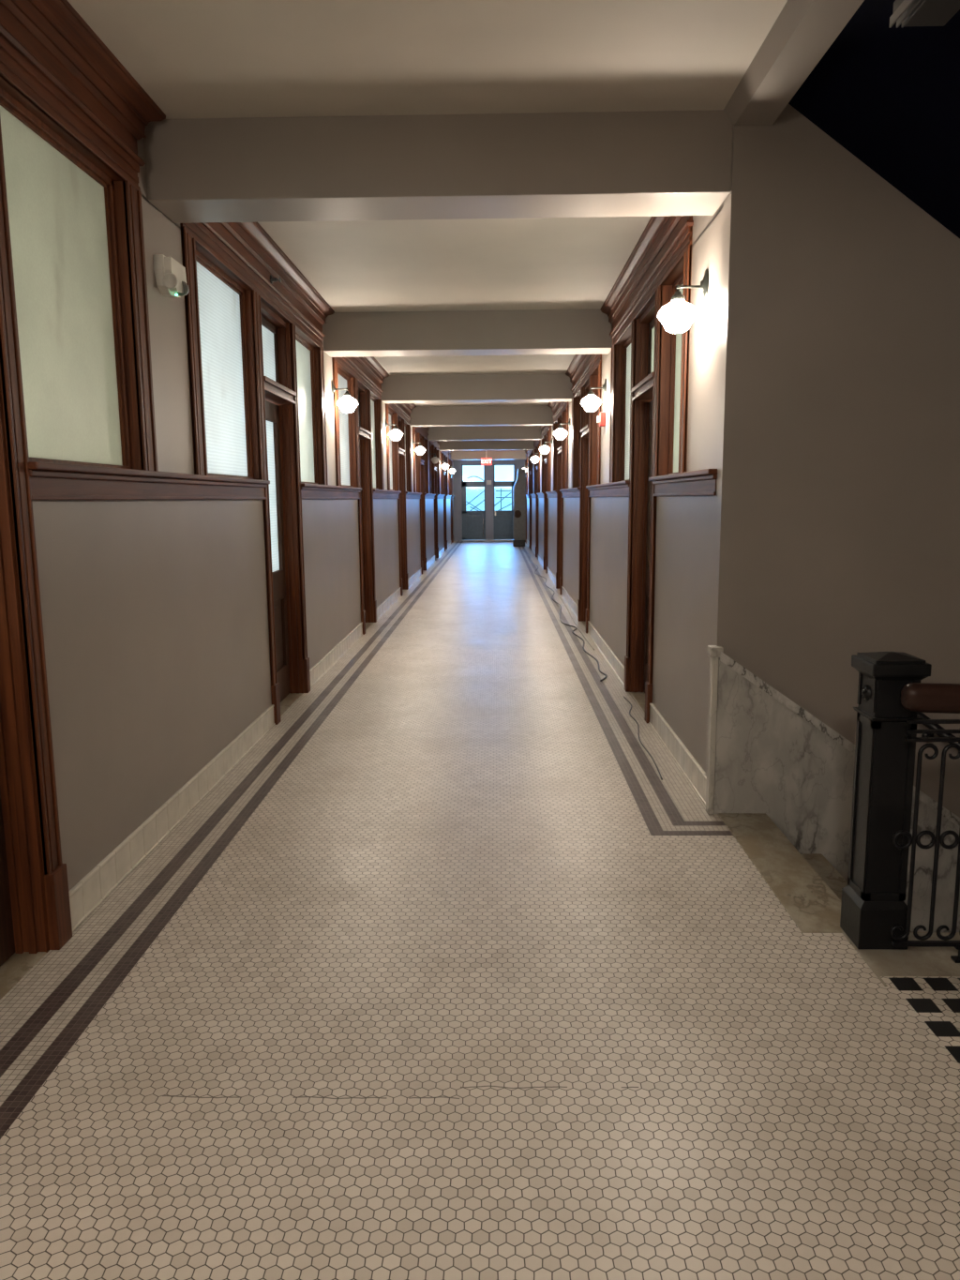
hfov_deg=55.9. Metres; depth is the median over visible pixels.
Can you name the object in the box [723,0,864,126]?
ceiling beam
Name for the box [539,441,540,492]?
door frame
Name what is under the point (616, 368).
window frame
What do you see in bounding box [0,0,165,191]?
crown molding
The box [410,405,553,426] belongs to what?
ceiling beam
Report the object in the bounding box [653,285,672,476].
window frame
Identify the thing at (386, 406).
window frame
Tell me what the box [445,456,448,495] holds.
door frame
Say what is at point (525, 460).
door
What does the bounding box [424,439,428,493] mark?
window frame
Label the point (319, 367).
window frame
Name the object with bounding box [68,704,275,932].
baseboard
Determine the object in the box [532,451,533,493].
door frame
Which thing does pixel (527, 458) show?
door frame
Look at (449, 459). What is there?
door frame
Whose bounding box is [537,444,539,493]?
door frame
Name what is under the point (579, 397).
window
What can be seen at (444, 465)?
wall sconce
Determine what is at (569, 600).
baseboard
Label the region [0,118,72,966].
door frame
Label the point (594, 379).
window frame
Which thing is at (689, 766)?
baseboard
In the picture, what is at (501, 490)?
fire escape
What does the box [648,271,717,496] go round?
window
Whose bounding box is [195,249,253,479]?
window
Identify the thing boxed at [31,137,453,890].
wall
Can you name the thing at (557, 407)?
crown molding
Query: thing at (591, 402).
wall sconce
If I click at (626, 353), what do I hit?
window
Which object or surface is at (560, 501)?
door
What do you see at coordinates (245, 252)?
crown molding
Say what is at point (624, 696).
cord
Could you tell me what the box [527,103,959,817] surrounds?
wall
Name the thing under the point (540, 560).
baseboard
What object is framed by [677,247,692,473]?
window frame
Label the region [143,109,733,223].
ceiling beam
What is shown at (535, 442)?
crown molding
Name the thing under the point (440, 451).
door frame
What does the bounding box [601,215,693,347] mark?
crown molding
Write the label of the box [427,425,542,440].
ceiling beam
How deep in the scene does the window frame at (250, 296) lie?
5.72 m
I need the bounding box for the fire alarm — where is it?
[597,411,605,426]
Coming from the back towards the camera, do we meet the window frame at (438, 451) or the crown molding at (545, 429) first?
the window frame at (438, 451)
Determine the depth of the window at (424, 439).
20.02 m
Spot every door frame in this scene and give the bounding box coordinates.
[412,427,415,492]
[439,451,441,494]
[441,453,444,494]
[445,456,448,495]
[448,457,449,495]
[449,459,451,495]
[459,462,516,541]
[526,458,527,494]
[527,456,529,494]
[527,457,527,494]
[531,452,532,493]
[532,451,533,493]
[533,449,535,493]
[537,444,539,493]
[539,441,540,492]
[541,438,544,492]
[546,431,549,491]
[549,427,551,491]
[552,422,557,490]
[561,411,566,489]
[566,406,568,488]
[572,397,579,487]
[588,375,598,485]
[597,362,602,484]
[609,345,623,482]
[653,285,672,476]
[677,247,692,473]
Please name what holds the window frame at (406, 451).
in the wall at (155, 614)
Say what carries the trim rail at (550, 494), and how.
attached to the wall at (836, 537)
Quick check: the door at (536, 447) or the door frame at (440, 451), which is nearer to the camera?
the door at (536, 447)
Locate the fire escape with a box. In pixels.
[463,476,511,511]
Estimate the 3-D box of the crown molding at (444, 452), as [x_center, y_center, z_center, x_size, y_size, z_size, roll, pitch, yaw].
[-1.072,-5.591,26.394,0.245,0.342,3.750,0,9,1]
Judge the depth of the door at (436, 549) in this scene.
23.08 m
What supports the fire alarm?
attached to the wall at (836, 537)
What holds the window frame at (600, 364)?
attached to the wall at (836, 537)
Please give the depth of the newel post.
2.98 m
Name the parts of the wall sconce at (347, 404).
wall plate, lamp shade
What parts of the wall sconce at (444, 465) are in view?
lamp shade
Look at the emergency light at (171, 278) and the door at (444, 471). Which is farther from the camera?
the door at (444, 471)
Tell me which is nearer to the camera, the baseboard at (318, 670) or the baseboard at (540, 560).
the baseboard at (318, 670)
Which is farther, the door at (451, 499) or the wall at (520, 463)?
the wall at (520, 463)
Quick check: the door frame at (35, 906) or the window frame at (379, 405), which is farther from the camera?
the window frame at (379, 405)
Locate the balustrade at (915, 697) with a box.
[890,682,959,963]
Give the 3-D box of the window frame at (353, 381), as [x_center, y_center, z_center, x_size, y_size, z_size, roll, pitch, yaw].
[-1.411,-2.242,9.809,0.162,1.170,0.070,0,9,1]
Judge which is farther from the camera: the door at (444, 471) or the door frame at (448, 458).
the door frame at (448, 458)
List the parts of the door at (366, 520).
transom sash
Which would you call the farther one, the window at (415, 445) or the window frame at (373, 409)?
the window at (415, 445)
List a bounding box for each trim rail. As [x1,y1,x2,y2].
[437,494,444,498]
[536,492,543,497]
[545,490,557,497]
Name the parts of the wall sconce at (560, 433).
lamp shade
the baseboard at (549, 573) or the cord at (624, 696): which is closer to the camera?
the cord at (624, 696)
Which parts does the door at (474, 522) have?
panel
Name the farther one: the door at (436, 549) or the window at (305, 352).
the door at (436, 549)
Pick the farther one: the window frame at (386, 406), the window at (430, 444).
the window at (430, 444)
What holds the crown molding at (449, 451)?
attached to the wall at (155, 614)
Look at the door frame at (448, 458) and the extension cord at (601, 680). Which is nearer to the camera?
the extension cord at (601, 680)
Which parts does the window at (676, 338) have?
pane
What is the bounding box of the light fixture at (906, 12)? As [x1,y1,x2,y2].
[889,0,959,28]
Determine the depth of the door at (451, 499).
31.21 m
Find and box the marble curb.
[842,932,959,986]
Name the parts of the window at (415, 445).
pane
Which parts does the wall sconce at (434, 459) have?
lamp shade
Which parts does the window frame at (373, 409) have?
pane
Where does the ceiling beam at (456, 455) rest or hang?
attached to the ceiling
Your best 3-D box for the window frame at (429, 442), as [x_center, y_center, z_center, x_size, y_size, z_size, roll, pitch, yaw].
[-1.218,-3.953,20.772,0.162,1.170,0.150,0,9,1]
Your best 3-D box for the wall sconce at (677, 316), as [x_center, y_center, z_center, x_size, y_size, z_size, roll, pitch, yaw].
[0.994,-1.667,4.450,0.238,0.302,0.196,0,9,1]
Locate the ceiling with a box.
[67,0,787,406]
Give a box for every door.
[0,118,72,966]
[256,292,310,724]
[356,378,376,634]
[397,416,408,596]
[420,435,426,574]
[434,447,438,560]
[443,454,447,551]
[450,461,453,543]
[461,464,485,540]
[493,463,515,540]
[525,460,527,543]
[529,452,531,550]
[535,444,538,559]
[543,432,548,573]
[556,412,563,595]
[577,375,590,633]
[623,286,658,722]
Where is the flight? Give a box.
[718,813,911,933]
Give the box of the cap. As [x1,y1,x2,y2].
[719,650,959,827]
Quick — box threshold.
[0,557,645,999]
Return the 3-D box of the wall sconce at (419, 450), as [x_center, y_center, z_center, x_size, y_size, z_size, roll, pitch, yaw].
[-1.116,-3.535,16.543,0.238,0.302,0.196,0,9,1]
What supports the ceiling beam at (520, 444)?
attached to the ceiling
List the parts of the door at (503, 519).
panel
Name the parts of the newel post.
post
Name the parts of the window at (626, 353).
pane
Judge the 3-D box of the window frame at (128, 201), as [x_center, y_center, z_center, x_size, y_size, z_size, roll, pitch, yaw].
[-1.515,-1.313,3.858,0.162,1.170,0.146,0,9,1]
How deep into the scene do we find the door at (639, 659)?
6.77 m
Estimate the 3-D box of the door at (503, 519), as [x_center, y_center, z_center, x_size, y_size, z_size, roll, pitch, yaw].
[0.880,-4.987,32.681,0.790,2.710,0.080,0,9,1]
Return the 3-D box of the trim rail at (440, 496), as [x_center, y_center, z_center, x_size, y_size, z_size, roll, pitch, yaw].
[-1.131,-3.910,24.683,0.192,0.122,3.030,0,9,1]
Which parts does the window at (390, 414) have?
pane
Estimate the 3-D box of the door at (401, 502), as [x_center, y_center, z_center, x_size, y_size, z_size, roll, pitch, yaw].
[-1.317,-2.160,14.568,0.174,2.800,1.108,0,9,1]
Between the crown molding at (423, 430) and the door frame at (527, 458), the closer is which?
the crown molding at (423, 430)
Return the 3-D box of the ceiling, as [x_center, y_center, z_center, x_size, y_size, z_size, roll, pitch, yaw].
[1.545,-3.987,13.623,5.970,0.385,38.200,0,9,1]
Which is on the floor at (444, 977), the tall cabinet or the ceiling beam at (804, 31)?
the tall cabinet
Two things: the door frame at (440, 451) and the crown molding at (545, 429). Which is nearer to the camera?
the crown molding at (545, 429)
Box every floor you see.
[0,540,959,1279]
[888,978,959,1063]
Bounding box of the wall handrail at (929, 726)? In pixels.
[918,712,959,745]
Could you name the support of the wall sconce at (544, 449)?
attached to the wall at (836, 537)
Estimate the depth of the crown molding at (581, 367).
10.52 m
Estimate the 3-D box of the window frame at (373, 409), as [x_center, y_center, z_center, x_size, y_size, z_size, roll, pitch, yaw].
[-1.349,-2.588,12.424,0.192,1.292,3.030,0,9,1]
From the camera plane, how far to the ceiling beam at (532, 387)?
12.03 m
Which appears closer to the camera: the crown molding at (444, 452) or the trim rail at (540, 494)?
the trim rail at (540, 494)
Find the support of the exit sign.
hanging from the ceiling
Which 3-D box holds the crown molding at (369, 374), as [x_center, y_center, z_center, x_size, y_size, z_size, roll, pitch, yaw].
[-1.357,-3.059,10.169,0.245,0.342,3.750,0,9,1]
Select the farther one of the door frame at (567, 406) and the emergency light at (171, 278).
the door frame at (567, 406)
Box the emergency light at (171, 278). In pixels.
[153,254,189,298]
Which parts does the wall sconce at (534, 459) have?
lamp shade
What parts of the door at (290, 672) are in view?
transom pane, transom sash, pane, panel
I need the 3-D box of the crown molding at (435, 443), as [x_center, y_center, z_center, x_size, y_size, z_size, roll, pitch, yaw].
[-1.143,-4.958,22.338,0.245,0.342,3.750,0,9,1]
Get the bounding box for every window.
[0,87,270,499]
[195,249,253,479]
[295,332,361,498]
[337,367,353,487]
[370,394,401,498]
[388,409,394,490]
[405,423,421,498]
[414,431,417,492]
[423,438,436,498]
[430,444,432,493]
[559,396,580,497]
[586,334,632,496]
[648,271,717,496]
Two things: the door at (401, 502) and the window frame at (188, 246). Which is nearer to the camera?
the window frame at (188, 246)
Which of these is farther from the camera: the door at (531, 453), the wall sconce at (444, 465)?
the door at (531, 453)
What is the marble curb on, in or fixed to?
on the floor at (444, 977)
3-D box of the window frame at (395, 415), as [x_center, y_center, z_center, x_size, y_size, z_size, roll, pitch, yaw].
[-1.339,-2.875,13.865,0.162,1.170,0.070,0,9,1]
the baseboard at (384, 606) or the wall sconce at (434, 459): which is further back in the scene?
the wall sconce at (434, 459)
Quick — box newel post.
[840,651,932,948]
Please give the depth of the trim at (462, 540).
32.81 m
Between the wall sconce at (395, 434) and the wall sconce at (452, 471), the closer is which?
the wall sconce at (395, 434)
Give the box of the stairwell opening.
[788,0,959,238]
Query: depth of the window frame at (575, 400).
11.89 m
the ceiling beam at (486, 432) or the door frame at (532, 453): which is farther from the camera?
the door frame at (532, 453)
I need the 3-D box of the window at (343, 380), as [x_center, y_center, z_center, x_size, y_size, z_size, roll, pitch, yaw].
[-1.425,-2.151,9.226,0.055,1.170,1.110,0,9,1]
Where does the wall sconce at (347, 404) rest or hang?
attached to the wall at (155, 614)
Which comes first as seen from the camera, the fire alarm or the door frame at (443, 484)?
the fire alarm
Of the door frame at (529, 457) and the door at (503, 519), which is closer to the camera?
the door frame at (529, 457)
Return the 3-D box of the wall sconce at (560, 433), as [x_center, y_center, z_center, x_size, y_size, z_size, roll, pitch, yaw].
[1.137,-2.933,12.562,0.238,0.302,0.196,0,9,1]
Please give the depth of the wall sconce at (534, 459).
20.64 m
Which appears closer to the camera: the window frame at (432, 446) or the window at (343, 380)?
the window at (343, 380)
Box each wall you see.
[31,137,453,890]
[453,459,525,541]
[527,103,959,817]
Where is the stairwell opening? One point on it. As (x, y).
(889, 97)
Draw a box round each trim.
[462,540,504,541]
[706,645,723,813]
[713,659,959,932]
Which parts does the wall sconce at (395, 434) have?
lamp shade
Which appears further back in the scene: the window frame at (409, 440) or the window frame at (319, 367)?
the window frame at (409, 440)
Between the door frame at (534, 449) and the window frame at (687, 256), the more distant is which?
the door frame at (534, 449)
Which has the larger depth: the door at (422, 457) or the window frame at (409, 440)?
the door at (422, 457)
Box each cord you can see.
[522,546,607,681]
[553,587,594,650]
[623,695,662,780]
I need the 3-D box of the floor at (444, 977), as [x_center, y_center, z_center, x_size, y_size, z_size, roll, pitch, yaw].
[1.497,-0.706,14.187,5.920,0.001,38.300,0,9,1]
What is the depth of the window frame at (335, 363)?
8.57 m
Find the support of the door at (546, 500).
in the wall at (836, 537)
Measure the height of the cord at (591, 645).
0.016 m
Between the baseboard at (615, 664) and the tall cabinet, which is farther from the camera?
the tall cabinet
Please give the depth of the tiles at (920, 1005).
2.69 m
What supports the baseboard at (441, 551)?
attached to the wall at (155, 614)
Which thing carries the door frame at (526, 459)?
attached to the wall at (836, 537)
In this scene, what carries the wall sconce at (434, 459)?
attached to the wall at (155, 614)
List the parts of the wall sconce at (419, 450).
lamp shade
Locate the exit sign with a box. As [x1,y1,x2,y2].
[481,458,492,465]
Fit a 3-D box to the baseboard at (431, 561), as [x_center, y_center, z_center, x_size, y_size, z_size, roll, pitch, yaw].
[-1.141,-1.797,20.856,0.030,0.142,3.006,0,9,1]
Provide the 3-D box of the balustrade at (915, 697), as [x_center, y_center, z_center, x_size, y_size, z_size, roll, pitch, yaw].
[2.155,0.585,2.862,1.680,0.924,0.072,0,9,1]
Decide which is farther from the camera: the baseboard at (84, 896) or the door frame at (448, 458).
the door frame at (448, 458)
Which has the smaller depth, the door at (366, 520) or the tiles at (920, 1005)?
the tiles at (920, 1005)
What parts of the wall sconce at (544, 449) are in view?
lamp shade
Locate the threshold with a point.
(17, 966)
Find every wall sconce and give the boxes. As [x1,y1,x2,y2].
[331,379,358,413]
[385,419,403,440]
[412,438,425,454]
[428,450,439,463]
[439,458,448,469]
[448,466,455,473]
[530,451,541,463]
[539,437,552,453]
[553,417,571,439]
[580,378,606,411]
[657,268,708,333]
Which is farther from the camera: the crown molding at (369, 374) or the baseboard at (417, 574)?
the baseboard at (417, 574)
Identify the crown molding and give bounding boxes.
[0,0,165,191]
[180,222,334,348]
[331,356,389,399]
[385,403,416,424]
[412,426,429,439]
[428,440,440,450]
[440,450,448,456]
[448,450,453,462]
[532,439,540,449]
[540,425,551,438]
[547,401,568,423]
[565,354,602,398]
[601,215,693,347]
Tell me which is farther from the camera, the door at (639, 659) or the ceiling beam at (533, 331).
the ceiling beam at (533, 331)
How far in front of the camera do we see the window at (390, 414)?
13.71 m
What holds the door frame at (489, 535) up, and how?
attached to the wall at (520, 463)
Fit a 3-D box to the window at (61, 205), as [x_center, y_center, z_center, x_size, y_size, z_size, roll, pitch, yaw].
[-1.492,-1.322,4.311,0.192,1.292,3.030,0,9,1]
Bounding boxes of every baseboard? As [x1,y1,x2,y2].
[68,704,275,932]
[309,622,362,688]
[376,587,401,619]
[408,567,421,587]
[426,555,435,569]
[438,546,444,557]
[538,554,543,568]
[546,566,556,586]
[561,586,577,617]
[587,620,624,685]
[648,703,707,806]
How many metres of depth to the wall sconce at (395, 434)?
12.45 m
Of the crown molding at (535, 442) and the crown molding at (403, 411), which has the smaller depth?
the crown molding at (403, 411)
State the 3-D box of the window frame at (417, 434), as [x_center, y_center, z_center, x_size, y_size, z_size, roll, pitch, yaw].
[-1.268,-3.508,17.921,0.162,1.170,0.070,0,9,1]
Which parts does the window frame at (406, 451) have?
pane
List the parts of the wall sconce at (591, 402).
lamp shade, wall plate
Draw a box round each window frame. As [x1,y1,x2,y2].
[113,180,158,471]
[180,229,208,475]
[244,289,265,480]
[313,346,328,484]
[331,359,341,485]
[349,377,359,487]
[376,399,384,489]
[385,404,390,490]
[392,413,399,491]
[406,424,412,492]
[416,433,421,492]
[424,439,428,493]
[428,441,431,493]
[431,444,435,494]
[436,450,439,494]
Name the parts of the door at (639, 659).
transom sash, transom pane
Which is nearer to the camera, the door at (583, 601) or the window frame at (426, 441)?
the door at (583, 601)
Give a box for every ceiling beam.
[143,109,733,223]
[322,309,612,357]
[381,373,572,403]
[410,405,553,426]
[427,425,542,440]
[438,439,534,451]
[451,450,526,460]
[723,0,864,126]
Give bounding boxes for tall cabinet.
[512,468,526,546]
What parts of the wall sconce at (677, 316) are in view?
lamp shade, arm, wall plate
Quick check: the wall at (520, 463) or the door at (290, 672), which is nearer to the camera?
the door at (290, 672)
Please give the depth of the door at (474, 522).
32.78 m
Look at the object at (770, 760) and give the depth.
4.31 m
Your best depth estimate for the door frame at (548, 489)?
17.86 m
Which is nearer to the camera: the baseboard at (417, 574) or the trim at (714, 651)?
the trim at (714, 651)

